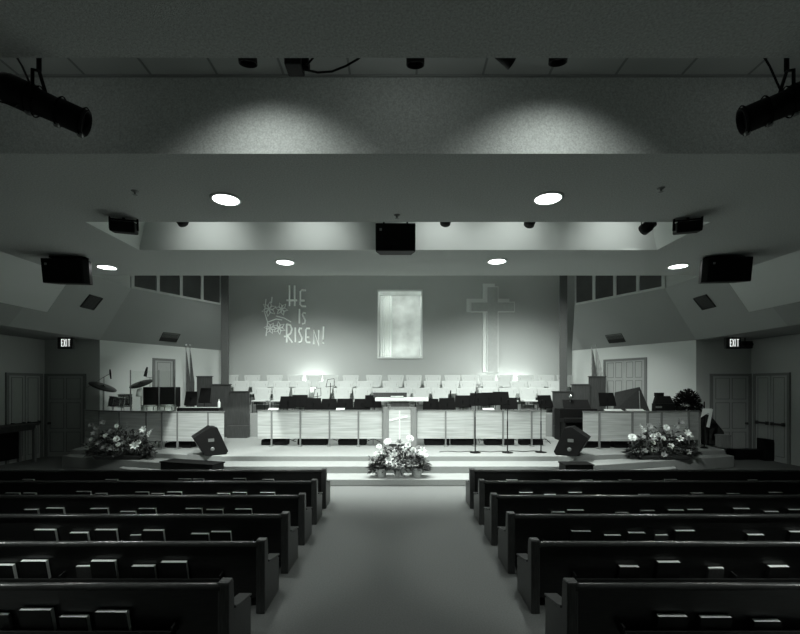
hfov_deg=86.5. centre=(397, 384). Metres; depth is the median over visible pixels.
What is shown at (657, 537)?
pad
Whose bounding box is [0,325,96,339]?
ceiling
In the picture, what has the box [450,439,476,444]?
instrument case
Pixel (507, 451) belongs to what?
microphone stand
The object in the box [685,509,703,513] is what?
hymnal
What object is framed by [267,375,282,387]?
chair
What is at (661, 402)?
mixing console
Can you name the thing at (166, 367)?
door
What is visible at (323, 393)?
chair
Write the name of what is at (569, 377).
chair
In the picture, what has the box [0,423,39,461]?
side table
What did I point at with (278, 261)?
recessed light
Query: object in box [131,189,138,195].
sprinkler
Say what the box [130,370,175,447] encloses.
shield
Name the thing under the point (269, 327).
flower
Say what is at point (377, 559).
floor
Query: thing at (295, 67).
projector
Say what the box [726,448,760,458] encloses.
equipment case
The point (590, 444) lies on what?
instrument case
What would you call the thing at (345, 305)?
wall
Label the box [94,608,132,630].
hymnal
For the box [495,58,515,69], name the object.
spotlight
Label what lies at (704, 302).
air vent
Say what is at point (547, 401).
music stand
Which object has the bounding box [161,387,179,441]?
amplifier
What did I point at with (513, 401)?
music stand
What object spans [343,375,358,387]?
chair
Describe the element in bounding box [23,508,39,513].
hymnal
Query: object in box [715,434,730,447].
storage box
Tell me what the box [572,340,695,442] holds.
wall
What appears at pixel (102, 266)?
recessed light
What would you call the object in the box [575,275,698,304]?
wall
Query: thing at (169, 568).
hymnal
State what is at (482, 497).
pew
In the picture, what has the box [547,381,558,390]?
chair
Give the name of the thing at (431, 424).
rail
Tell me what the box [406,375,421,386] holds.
chair
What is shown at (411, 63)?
spotlight
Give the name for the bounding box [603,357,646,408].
door
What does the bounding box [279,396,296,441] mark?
music stand
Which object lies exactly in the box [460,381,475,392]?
chair
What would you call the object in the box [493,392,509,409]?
music stand
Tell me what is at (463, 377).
chair
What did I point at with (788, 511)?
hymnal
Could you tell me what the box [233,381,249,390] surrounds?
chair
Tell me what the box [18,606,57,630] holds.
hymnal
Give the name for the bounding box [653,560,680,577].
hymnal
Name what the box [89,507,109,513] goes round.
hymnal
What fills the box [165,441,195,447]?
instrument case
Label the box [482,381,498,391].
chair
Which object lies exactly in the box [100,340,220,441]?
wall
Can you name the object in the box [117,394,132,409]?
tom drum
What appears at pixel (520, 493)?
hymnal
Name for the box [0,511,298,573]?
pew
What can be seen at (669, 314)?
wall
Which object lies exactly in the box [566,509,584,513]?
hymnal
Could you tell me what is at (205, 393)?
music stand
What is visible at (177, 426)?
rail
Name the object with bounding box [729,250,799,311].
ceiling
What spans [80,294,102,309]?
air vent
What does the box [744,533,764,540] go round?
hymnal
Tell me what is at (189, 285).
window
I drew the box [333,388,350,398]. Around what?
chair
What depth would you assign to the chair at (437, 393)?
15.70 m
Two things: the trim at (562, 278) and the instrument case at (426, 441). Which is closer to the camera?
the instrument case at (426, 441)
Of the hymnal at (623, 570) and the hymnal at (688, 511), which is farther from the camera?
the hymnal at (688, 511)
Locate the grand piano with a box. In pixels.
[597,387,649,410]
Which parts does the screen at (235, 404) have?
panel, panel, panel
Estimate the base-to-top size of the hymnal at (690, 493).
0.210 m
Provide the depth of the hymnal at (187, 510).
6.04 m
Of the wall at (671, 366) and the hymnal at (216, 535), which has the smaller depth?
the hymnal at (216, 535)
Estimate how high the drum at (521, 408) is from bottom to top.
1.088 m
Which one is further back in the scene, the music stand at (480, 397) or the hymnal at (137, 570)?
the music stand at (480, 397)
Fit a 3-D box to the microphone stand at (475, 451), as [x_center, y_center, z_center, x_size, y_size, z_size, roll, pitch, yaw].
[2.087,1.000,11.490,0.300,1.660,0.300,0,0,0]
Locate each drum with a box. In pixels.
[107,396,125,445]
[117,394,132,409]
[141,405,157,410]
[160,405,173,410]
[521,408,535,409]
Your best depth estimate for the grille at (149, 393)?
13.30 m
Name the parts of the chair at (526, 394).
backrest, seat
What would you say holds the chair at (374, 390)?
on the choir riser at (260, 405)
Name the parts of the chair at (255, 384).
backrest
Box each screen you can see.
[196,376,249,437]
[552,376,606,436]
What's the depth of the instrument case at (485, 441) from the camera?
12.93 m
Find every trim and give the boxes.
[0,58,799,76]
[0,302,22,325]
[221,275,228,383]
[377,290,422,358]
[559,275,566,390]
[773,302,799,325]
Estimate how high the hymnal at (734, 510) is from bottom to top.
0.210 m
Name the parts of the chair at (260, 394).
seat, backrest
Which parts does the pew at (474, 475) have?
panel, rail, backrest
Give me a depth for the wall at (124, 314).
13.68 m
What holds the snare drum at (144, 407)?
on the stage platform
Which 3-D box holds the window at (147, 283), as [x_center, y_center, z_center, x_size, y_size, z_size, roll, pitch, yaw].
[-8.083,-3.750,13.518,0.050,1.500,0.800,0,0,30]
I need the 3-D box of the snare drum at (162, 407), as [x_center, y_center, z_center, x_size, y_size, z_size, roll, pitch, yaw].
[-6.912,1.213,12.724,0.513,1.235,0.537,0,0,0]
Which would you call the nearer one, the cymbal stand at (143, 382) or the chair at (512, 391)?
the cymbal stand at (143, 382)
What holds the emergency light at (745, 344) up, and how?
hanging from the ceiling at (794, 329)
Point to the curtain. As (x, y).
(385, 301)
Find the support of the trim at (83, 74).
attached to the ceiling at (49, 65)
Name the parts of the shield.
post, post, post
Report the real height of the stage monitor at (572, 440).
0.748 m
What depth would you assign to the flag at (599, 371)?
15.73 m
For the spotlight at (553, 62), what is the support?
in the ceiling at (49, 65)
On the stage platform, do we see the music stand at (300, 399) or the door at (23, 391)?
the music stand at (300, 399)
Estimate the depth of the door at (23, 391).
12.86 m
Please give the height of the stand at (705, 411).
1.350 m
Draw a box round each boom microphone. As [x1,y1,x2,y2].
[86,369,111,387]
[141,367,151,441]
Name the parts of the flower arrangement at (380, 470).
pot, pot, pot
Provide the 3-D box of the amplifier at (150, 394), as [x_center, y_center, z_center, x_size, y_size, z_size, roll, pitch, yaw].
[-7.782,0.946,13.467,0.424,1.767,0.325,0,0,0]
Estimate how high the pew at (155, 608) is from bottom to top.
0.735 m
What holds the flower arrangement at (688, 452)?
on the stage platform
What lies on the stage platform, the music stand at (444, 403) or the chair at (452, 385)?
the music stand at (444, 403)
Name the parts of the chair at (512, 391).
backrest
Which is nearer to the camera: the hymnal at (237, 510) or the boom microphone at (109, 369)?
the hymnal at (237, 510)
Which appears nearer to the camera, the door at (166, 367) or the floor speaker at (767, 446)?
the floor speaker at (767, 446)
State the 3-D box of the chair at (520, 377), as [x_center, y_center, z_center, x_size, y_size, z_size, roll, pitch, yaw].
[5.209,0.049,17.085,0.666,0.907,0.570,0,0,-2]
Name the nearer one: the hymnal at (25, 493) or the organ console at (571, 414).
the hymnal at (25, 493)
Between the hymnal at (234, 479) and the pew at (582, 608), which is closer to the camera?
the pew at (582, 608)
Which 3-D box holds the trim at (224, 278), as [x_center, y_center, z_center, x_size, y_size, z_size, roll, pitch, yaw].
[-6.526,-1.585,16.025,0.275,6.830,0.050,0,0,0]
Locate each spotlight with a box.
[0,58,91,138]
[177,222,188,226]
[238,58,257,67]
[406,58,423,69]
[440,222,450,226]
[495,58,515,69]
[524,222,534,227]
[548,58,567,66]
[638,222,656,234]
[736,58,799,136]
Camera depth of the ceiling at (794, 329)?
11.88 m
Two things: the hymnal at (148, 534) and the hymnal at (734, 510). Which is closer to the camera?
the hymnal at (148, 534)
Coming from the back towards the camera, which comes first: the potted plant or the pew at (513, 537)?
the potted plant
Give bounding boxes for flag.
[184,344,190,406]
[188,344,194,406]
[591,343,596,375]
[595,345,602,375]
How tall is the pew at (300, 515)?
0.735 m
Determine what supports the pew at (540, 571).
on the floor
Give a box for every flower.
[262,301,275,316]
[264,323,273,333]
[273,322,284,333]
[275,303,287,314]
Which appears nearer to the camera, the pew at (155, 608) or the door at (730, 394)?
the pew at (155, 608)
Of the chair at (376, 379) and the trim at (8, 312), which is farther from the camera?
the chair at (376, 379)
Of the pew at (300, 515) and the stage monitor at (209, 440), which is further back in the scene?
the stage monitor at (209, 440)
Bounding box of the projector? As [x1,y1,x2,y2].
[284,58,359,76]
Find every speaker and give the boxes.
[40,256,92,284]
[375,222,415,254]
[698,256,752,283]
[757,438,774,460]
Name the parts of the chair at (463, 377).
backrest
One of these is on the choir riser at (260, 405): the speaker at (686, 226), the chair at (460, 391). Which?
the chair at (460, 391)
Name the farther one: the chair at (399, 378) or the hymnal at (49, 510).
the chair at (399, 378)
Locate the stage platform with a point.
(345, 465)
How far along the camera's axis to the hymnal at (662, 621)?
3.35 m
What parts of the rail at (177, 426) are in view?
post, panel, post, panel, post, panel, post, panel, post, panel, post, rail, panel, panel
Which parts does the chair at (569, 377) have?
backrest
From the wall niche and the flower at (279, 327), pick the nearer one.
the flower at (279, 327)
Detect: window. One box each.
[131,275,156,292]
[156,275,179,296]
[179,275,200,300]
[200,275,219,304]
[576,275,595,304]
[595,275,616,300]
[616,275,639,296]
[639,275,664,292]
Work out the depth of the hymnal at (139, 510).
6.04 m
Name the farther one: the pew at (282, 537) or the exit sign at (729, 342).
the exit sign at (729, 342)
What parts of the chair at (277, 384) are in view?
backrest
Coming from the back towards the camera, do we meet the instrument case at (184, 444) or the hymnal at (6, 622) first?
the instrument case at (184, 444)
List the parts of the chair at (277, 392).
backrest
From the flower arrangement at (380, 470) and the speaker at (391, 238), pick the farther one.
the flower arrangement at (380, 470)
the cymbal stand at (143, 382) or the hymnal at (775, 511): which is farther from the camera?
the cymbal stand at (143, 382)
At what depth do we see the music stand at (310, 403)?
13.49 m
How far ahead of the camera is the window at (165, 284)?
14.22 m
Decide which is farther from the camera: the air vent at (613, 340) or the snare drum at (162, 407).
the air vent at (613, 340)
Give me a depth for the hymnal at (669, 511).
6.04 m
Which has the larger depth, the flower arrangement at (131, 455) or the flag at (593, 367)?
the flag at (593, 367)
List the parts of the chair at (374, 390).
backrest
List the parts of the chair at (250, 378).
backrest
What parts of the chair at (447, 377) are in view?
backrest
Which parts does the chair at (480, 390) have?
backrest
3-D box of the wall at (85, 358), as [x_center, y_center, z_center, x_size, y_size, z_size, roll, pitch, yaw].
[-10.470,0.370,13.660,1.860,3.820,0.120,0,0,0]
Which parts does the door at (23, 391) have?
panel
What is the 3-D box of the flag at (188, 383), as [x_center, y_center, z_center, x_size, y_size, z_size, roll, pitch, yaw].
[-7.428,0.196,14.900,0.330,3.267,0.315,0,0,0]
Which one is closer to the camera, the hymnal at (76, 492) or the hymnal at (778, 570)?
the hymnal at (778, 570)
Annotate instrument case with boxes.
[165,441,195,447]
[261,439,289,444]
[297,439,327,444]
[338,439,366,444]
[424,439,448,444]
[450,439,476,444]
[483,439,514,444]
[518,439,542,444]
[584,441,609,447]
[610,441,639,447]
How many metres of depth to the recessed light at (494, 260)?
8.62 m
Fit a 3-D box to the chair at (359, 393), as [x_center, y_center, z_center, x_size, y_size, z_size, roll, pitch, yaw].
[-1.348,0.559,15.485,0.666,0.907,0.570,0,0,1]
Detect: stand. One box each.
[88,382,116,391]
[129,379,152,443]
[184,391,196,406]
[198,388,210,406]
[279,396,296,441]
[292,395,307,439]
[304,398,321,409]
[321,399,336,440]
[326,378,334,398]
[336,399,353,409]
[354,399,369,440]
[364,395,381,441]
[423,399,438,409]
[439,398,455,409]
[455,395,471,406]
[470,391,480,453]
[470,393,486,442]
[481,392,492,440]
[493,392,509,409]
[500,398,517,439]
[502,399,512,453]
[535,399,546,452]
[537,395,552,443]
[598,393,615,408]
[700,402,712,448]
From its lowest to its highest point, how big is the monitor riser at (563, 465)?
0.310 m
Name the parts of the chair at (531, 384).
backrest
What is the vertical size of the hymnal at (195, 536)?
0.210 m
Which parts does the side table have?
panel, leg, leg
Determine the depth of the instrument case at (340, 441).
12.92 m
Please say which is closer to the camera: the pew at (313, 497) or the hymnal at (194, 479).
the pew at (313, 497)
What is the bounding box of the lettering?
[284,285,323,344]
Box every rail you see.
[81,409,224,448]
[257,410,381,446]
[417,410,545,446]
[582,410,701,448]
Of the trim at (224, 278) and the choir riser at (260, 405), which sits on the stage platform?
the choir riser at (260, 405)
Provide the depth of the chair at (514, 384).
16.50 m
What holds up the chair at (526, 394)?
on the choir riser at (260, 405)
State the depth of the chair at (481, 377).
17.31 m
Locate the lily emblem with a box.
[262,297,290,335]
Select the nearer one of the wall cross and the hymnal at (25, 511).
the hymnal at (25, 511)
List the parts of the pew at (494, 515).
panel, rail, backrest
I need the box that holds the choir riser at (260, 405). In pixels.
[250,397,551,435]
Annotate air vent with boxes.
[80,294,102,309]
[159,332,179,341]
[605,333,625,342]
[693,294,715,309]
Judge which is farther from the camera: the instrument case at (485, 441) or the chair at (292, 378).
the chair at (292, 378)
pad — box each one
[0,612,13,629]
[75,565,91,577]
[130,534,142,540]
[654,534,667,540]
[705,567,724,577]
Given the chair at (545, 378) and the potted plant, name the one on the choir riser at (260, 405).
the chair at (545, 378)
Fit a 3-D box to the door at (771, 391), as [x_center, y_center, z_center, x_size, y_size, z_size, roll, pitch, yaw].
[11.245,0.960,12.850,0.110,2.640,1.260,0,0,0]
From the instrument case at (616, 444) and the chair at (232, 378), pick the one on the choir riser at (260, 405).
the chair at (232, 378)
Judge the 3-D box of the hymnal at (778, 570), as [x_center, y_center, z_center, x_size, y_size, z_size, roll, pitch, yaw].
[3.814,1.914,4.280,0.210,0.210,0.085,0,0,-1]
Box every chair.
[229,375,238,387]
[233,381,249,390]
[244,375,260,397]
[250,381,268,404]
[251,388,271,412]
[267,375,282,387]
[270,388,289,409]
[271,381,289,399]
[287,375,303,387]
[292,388,309,396]
[295,381,311,397]
[306,375,321,387]
[313,388,329,401]
[317,381,333,393]
[323,375,338,387]
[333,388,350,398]
[336,381,352,398]
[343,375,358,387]
[353,388,370,401]
[356,381,372,394]
[366,375,381,387]
[372,388,389,409]
[382,381,398,392]
[388,375,403,387]
[393,388,410,396]
[404,381,420,393]
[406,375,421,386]
[412,388,429,406]
[423,381,439,393]
[425,375,440,380]
[431,388,448,399]
[441,381,458,393]
[444,375,459,397]
[456,388,473,409]
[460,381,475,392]
[461,375,477,387]
[478,388,495,409]
[479,375,494,386]
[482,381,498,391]
[497,375,512,387]
[499,388,518,409]
[510,381,527,404]
[517,375,533,387]
[518,388,537,409]
[527,381,544,402]
[537,388,554,411]
[538,375,553,387]
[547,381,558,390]
[556,375,571,390]
[701,414,723,444]
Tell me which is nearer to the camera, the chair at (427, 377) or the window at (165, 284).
the window at (165, 284)
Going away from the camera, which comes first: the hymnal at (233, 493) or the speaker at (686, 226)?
the speaker at (686, 226)
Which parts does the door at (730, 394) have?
panel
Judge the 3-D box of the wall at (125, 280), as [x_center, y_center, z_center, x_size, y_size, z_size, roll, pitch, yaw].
[-7.894,-4.010,13.009,0.867,2.020,6.449,0,0,15]
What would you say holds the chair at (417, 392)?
on the choir riser at (260, 405)
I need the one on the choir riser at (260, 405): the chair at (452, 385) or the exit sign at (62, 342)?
the chair at (452, 385)
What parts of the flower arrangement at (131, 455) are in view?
planter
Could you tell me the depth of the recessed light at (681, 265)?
8.99 m
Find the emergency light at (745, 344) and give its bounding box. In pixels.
[741,338,753,348]
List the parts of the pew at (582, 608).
panel, rail, backrest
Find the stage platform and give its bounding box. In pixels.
[62,436,733,485]
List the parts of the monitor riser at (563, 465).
lid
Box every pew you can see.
[0,468,330,508]
[0,479,322,524]
[0,493,311,544]
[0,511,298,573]
[0,537,279,613]
[0,578,251,633]
[465,468,799,508]
[473,479,799,524]
[484,493,799,544]
[497,511,799,573]
[516,537,799,613]
[544,578,799,633]
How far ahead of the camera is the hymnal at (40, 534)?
5.14 m
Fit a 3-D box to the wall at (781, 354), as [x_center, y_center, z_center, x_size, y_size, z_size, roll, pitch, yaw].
[11.375,0.370,4.375,0.150,3.820,18.750,0,0,0]
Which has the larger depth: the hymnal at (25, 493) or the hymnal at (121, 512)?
the hymnal at (25, 493)
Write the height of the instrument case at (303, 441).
0.298 m
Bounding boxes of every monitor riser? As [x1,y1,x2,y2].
[159,458,224,469]
[558,461,594,469]
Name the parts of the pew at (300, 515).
backrest, rail, panel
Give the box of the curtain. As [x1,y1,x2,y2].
[380,295,391,356]
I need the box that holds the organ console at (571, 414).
[554,395,596,439]
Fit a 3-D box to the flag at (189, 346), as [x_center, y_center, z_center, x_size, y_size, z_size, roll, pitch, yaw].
[-7.581,0.176,15.500,0.330,3.307,0.315,0,0,0]
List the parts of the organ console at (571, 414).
leg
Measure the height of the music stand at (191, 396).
1.629 m
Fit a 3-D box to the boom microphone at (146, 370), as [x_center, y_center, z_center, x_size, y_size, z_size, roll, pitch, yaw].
[-8.174,0.617,13.891,0.496,2.425,0.432,0,0,30]
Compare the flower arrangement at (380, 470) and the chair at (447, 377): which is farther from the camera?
the chair at (447, 377)
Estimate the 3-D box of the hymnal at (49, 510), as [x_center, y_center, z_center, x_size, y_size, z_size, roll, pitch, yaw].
[-4.880,1.848,6.067,0.256,0.210,0.085,0,0,1]
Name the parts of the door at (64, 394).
panel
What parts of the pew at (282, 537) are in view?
backrest, rail, panel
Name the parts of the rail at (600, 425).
panel, post, rail, panel, post, panel, post, panel, post, panel, post, panel, post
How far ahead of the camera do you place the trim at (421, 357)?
17.77 m
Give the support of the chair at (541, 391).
on the choir riser at (260, 405)
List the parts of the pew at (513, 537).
panel, rail, backrest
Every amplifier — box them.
[143,387,160,442]
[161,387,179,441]
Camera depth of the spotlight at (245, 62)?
3.56 m
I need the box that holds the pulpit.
[373,393,428,446]
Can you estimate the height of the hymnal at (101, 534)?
0.210 m
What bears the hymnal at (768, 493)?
in the pew at (482, 497)
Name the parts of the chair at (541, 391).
backrest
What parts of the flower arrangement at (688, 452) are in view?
planter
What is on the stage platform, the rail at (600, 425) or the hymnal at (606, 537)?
the rail at (600, 425)
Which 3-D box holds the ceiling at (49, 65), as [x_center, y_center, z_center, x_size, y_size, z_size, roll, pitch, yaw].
[0.000,-3.400,3.953,15.000,0.060,1.555,0,0,0]
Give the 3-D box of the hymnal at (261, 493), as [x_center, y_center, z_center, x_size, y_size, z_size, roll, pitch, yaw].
[-2.134,1.854,6.968,0.245,0.210,0.085,0,0,0]
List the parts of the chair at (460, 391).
backrest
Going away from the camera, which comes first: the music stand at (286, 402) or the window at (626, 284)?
the music stand at (286, 402)
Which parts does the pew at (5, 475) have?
backrest, rail, panel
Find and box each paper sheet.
[604,409,622,410]
[625,409,643,410]
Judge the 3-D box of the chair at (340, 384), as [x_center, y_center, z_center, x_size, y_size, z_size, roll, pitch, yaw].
[-2.059,0.299,16.285,0.666,0.907,0.570,0,0,-2]
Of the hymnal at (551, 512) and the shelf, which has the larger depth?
the shelf
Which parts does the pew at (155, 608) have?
backrest, rail, panel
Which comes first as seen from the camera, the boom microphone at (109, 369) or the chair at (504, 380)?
the boom microphone at (109, 369)
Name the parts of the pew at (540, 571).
panel, rail, backrest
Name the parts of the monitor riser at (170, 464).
lid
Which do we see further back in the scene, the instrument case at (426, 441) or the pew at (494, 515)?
the instrument case at (426, 441)
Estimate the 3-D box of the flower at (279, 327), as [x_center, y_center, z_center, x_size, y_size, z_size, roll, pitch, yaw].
[-4.974,-2.383,17.765,0.536,0.577,0.044,0,0,0]
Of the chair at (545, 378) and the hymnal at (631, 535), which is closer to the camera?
the hymnal at (631, 535)
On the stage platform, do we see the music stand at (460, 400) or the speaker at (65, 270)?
the music stand at (460, 400)
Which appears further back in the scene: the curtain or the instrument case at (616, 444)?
the curtain
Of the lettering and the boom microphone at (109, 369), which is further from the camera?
the lettering
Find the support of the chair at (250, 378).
on the choir riser at (260, 405)
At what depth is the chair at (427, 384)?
16.50 m
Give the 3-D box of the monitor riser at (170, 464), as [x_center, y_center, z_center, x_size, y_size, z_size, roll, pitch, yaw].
[-4.900,1.975,10.120,1.520,0.310,0.440,0,0,17]
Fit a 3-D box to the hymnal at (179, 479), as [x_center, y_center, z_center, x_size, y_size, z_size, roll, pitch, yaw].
[-3.940,1.830,7.864,0.240,0.210,0.085,0,0,0]
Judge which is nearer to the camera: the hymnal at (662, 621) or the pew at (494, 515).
the hymnal at (662, 621)
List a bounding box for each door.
[5,372,42,463]
[44,374,85,456]
[152,358,174,386]
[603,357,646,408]
[710,374,751,453]
[753,372,790,463]
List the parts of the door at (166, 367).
panel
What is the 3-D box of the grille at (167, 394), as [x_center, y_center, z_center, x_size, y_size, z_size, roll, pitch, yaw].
[-7.209,0.372,13.312,0.411,0.538,0.015,0,0,0]
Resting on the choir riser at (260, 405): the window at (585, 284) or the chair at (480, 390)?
the chair at (480, 390)
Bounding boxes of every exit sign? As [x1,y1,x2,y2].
[57,337,74,348]
[724,337,740,348]
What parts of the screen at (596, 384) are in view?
panel, panel, panel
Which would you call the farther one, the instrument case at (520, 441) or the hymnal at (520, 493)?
the instrument case at (520, 441)
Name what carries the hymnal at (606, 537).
in the pew at (513, 537)
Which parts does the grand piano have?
lid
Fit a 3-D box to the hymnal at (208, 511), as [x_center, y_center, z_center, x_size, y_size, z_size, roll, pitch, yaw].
[-2.612,1.870,6.072,0.242,0.210,0.085,0,0,0]
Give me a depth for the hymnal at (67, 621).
3.36 m
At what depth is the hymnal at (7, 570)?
4.25 m
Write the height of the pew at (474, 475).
0.735 m
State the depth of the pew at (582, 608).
3.37 m
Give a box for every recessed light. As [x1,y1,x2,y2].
[95,264,117,269]
[210,192,241,205]
[275,259,294,264]
[487,258,506,263]
[532,191,563,204]
[667,263,689,268]
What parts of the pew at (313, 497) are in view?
backrest, rail, panel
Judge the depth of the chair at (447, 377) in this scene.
17.31 m
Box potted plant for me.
[671,388,703,444]
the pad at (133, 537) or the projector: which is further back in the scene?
the pad at (133, 537)
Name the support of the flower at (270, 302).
on the lily emblem
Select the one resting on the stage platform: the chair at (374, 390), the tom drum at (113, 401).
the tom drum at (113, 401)
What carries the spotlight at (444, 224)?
in the ceiling at (751, 207)
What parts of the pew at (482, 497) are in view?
panel, rail, backrest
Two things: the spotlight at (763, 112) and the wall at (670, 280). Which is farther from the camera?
the wall at (670, 280)
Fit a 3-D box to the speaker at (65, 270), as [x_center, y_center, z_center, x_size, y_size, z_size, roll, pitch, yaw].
[-6.482,-2.247,8.374,0.856,0.546,0.470,0,0,-6]
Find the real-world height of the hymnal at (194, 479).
0.210 m
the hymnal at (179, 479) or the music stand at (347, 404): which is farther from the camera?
the music stand at (347, 404)
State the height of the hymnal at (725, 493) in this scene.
0.210 m
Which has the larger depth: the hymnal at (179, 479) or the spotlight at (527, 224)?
the hymnal at (179, 479)
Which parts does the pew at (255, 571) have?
backrest, rail, panel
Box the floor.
[0,456,799,633]
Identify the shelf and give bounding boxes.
[389,406,411,409]
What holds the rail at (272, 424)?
on the stage platform
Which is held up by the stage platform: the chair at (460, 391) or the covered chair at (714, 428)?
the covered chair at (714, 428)
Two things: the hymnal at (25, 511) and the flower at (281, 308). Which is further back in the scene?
the flower at (281, 308)
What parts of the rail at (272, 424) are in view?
panel, post, panel, post, panel, post, panel, post, panel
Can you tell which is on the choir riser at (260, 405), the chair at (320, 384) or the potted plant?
the chair at (320, 384)
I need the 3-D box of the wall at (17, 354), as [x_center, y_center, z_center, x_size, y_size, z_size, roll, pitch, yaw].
[-11.375,0.370,4.375,0.150,3.820,18.750,0,0,0]
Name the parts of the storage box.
lid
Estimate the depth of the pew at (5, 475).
7.86 m
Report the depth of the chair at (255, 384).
16.50 m
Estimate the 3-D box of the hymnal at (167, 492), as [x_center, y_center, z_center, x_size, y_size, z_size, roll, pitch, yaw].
[-3.654,1.846,6.967,0.245,0.210,0.085,0,0,1]
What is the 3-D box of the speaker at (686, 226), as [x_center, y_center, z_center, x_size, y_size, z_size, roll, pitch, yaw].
[4.376,-2.404,6.429,0.390,0.235,0.255,0,0,17]
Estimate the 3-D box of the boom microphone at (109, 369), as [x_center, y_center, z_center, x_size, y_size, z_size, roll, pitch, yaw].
[-9.440,0.667,13.450,0.731,2.326,0.432,0,0,30]
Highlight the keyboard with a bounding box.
[177,407,222,410]
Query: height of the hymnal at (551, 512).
0.210 m
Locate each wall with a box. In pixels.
[0,77,799,158]
[0,334,44,464]
[9,275,220,349]
[45,340,99,445]
[95,275,220,304]
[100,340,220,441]
[229,275,574,396]
[572,276,786,350]
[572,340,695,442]
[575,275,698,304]
[696,340,750,445]
[751,334,799,465]
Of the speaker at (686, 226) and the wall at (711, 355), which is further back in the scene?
the wall at (711, 355)
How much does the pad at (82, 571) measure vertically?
0.138 m
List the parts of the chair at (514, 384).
backrest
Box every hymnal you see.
[0,563,18,577]
[4,492,21,494]
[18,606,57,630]
[19,559,51,577]
[22,492,37,494]
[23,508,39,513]
[33,528,58,540]
[45,507,65,513]
[58,613,92,630]
[69,531,90,540]
[75,491,92,494]
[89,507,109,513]
[90,559,119,577]
[94,528,119,540]
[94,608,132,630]
[119,510,136,513]
[131,564,157,577]
[134,491,149,494]
[137,508,157,513]
[142,529,165,540]
[160,560,189,577]
[166,491,182,494]
[177,478,191,480]
[184,507,202,513]
[190,532,210,540]
[192,478,204,480]
[205,509,223,513]
[210,530,232,540]
[231,492,247,494]
[233,478,246,480]
[234,508,252,513]
[260,492,275,494]
[518,492,532,494]
[550,511,565,513]
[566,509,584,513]
[567,492,582,494]
[569,530,591,540]
[602,534,621,540]
[614,511,629,513]
[616,564,639,577]
[617,479,632,480]
[626,531,645,540]
[639,509,655,513]
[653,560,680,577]
[653,613,688,630]
[666,509,684,513]
[672,529,695,540]
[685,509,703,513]
[689,492,704,494]
[694,614,732,630]
[725,493,740,494]
[731,507,750,513]
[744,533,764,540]
[748,618,781,630]
[762,510,779,513]
[764,564,790,577]
[766,492,783,494]
[785,530,799,540]
[786,509,799,513]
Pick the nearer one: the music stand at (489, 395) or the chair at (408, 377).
the music stand at (489, 395)
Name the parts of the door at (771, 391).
panel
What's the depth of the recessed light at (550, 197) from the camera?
5.71 m
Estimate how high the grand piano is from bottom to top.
1.768 m
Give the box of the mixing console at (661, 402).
[652,393,674,446]
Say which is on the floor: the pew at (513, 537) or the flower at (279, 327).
the pew at (513, 537)
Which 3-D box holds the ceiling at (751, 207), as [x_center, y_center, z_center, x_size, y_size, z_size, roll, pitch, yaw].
[0.000,-3.770,2.390,15.000,2.500,14.780,0,0,0]
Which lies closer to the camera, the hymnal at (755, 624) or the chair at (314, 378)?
the hymnal at (755, 624)
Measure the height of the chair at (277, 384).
0.907 m
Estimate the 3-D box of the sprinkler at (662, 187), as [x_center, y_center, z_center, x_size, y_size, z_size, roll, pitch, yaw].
[3.364,-2.498,5.436,0.100,0.055,0.098,0,0,0]
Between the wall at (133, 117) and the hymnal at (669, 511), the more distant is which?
the hymnal at (669, 511)
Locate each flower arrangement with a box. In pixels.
[81,420,158,459]
[365,435,431,477]
[622,418,702,459]
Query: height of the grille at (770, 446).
0.500 m
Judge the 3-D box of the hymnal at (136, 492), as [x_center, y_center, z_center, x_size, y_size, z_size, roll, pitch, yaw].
[-4.185,1.846,6.967,0.229,0.210,0.085,0,0,1]
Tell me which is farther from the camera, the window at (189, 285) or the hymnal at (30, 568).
the window at (189, 285)
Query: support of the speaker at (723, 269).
hanging from the ceiling at (751, 207)
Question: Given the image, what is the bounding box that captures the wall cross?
[467,284,514,371]
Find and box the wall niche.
[379,292,420,356]
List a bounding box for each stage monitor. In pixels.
[191,425,227,455]
[554,425,590,455]
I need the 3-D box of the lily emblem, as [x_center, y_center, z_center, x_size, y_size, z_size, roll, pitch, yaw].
[-5.083,-2.863,17.765,1.244,1.635,0.047,0,0,0]
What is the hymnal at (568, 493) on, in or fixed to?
in the pew at (482, 497)
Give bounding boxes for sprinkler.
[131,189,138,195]
[657,186,664,192]
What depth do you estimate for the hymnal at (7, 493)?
6.93 m
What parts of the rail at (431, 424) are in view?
panel, post, panel, post, panel, post, panel, post, panel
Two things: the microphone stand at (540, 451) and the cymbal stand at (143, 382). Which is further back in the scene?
the cymbal stand at (143, 382)
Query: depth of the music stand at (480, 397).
13.60 m
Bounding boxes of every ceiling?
[0,0,799,274]
[0,58,799,73]
[0,251,64,311]
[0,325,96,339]
[699,324,799,339]
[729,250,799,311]
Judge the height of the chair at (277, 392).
0.907 m
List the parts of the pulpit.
post, panel, post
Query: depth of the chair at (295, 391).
15.71 m
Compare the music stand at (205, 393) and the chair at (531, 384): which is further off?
the chair at (531, 384)
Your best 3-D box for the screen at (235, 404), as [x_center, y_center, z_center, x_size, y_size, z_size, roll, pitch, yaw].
[-6.181,0.756,14.896,1.968,2.148,0.429,0,0,4]
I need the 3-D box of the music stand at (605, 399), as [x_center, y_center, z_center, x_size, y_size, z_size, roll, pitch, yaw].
[6.500,1.033,13.118,0.550,1.587,0.422,0,0,-6]
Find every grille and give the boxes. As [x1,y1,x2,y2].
[41,259,82,281]
[144,388,154,404]
[161,388,173,404]
[766,442,774,458]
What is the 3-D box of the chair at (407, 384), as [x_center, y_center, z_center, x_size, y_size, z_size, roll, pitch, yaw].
[0.544,0.299,16.285,0.666,0.907,0.570,0,0,1]

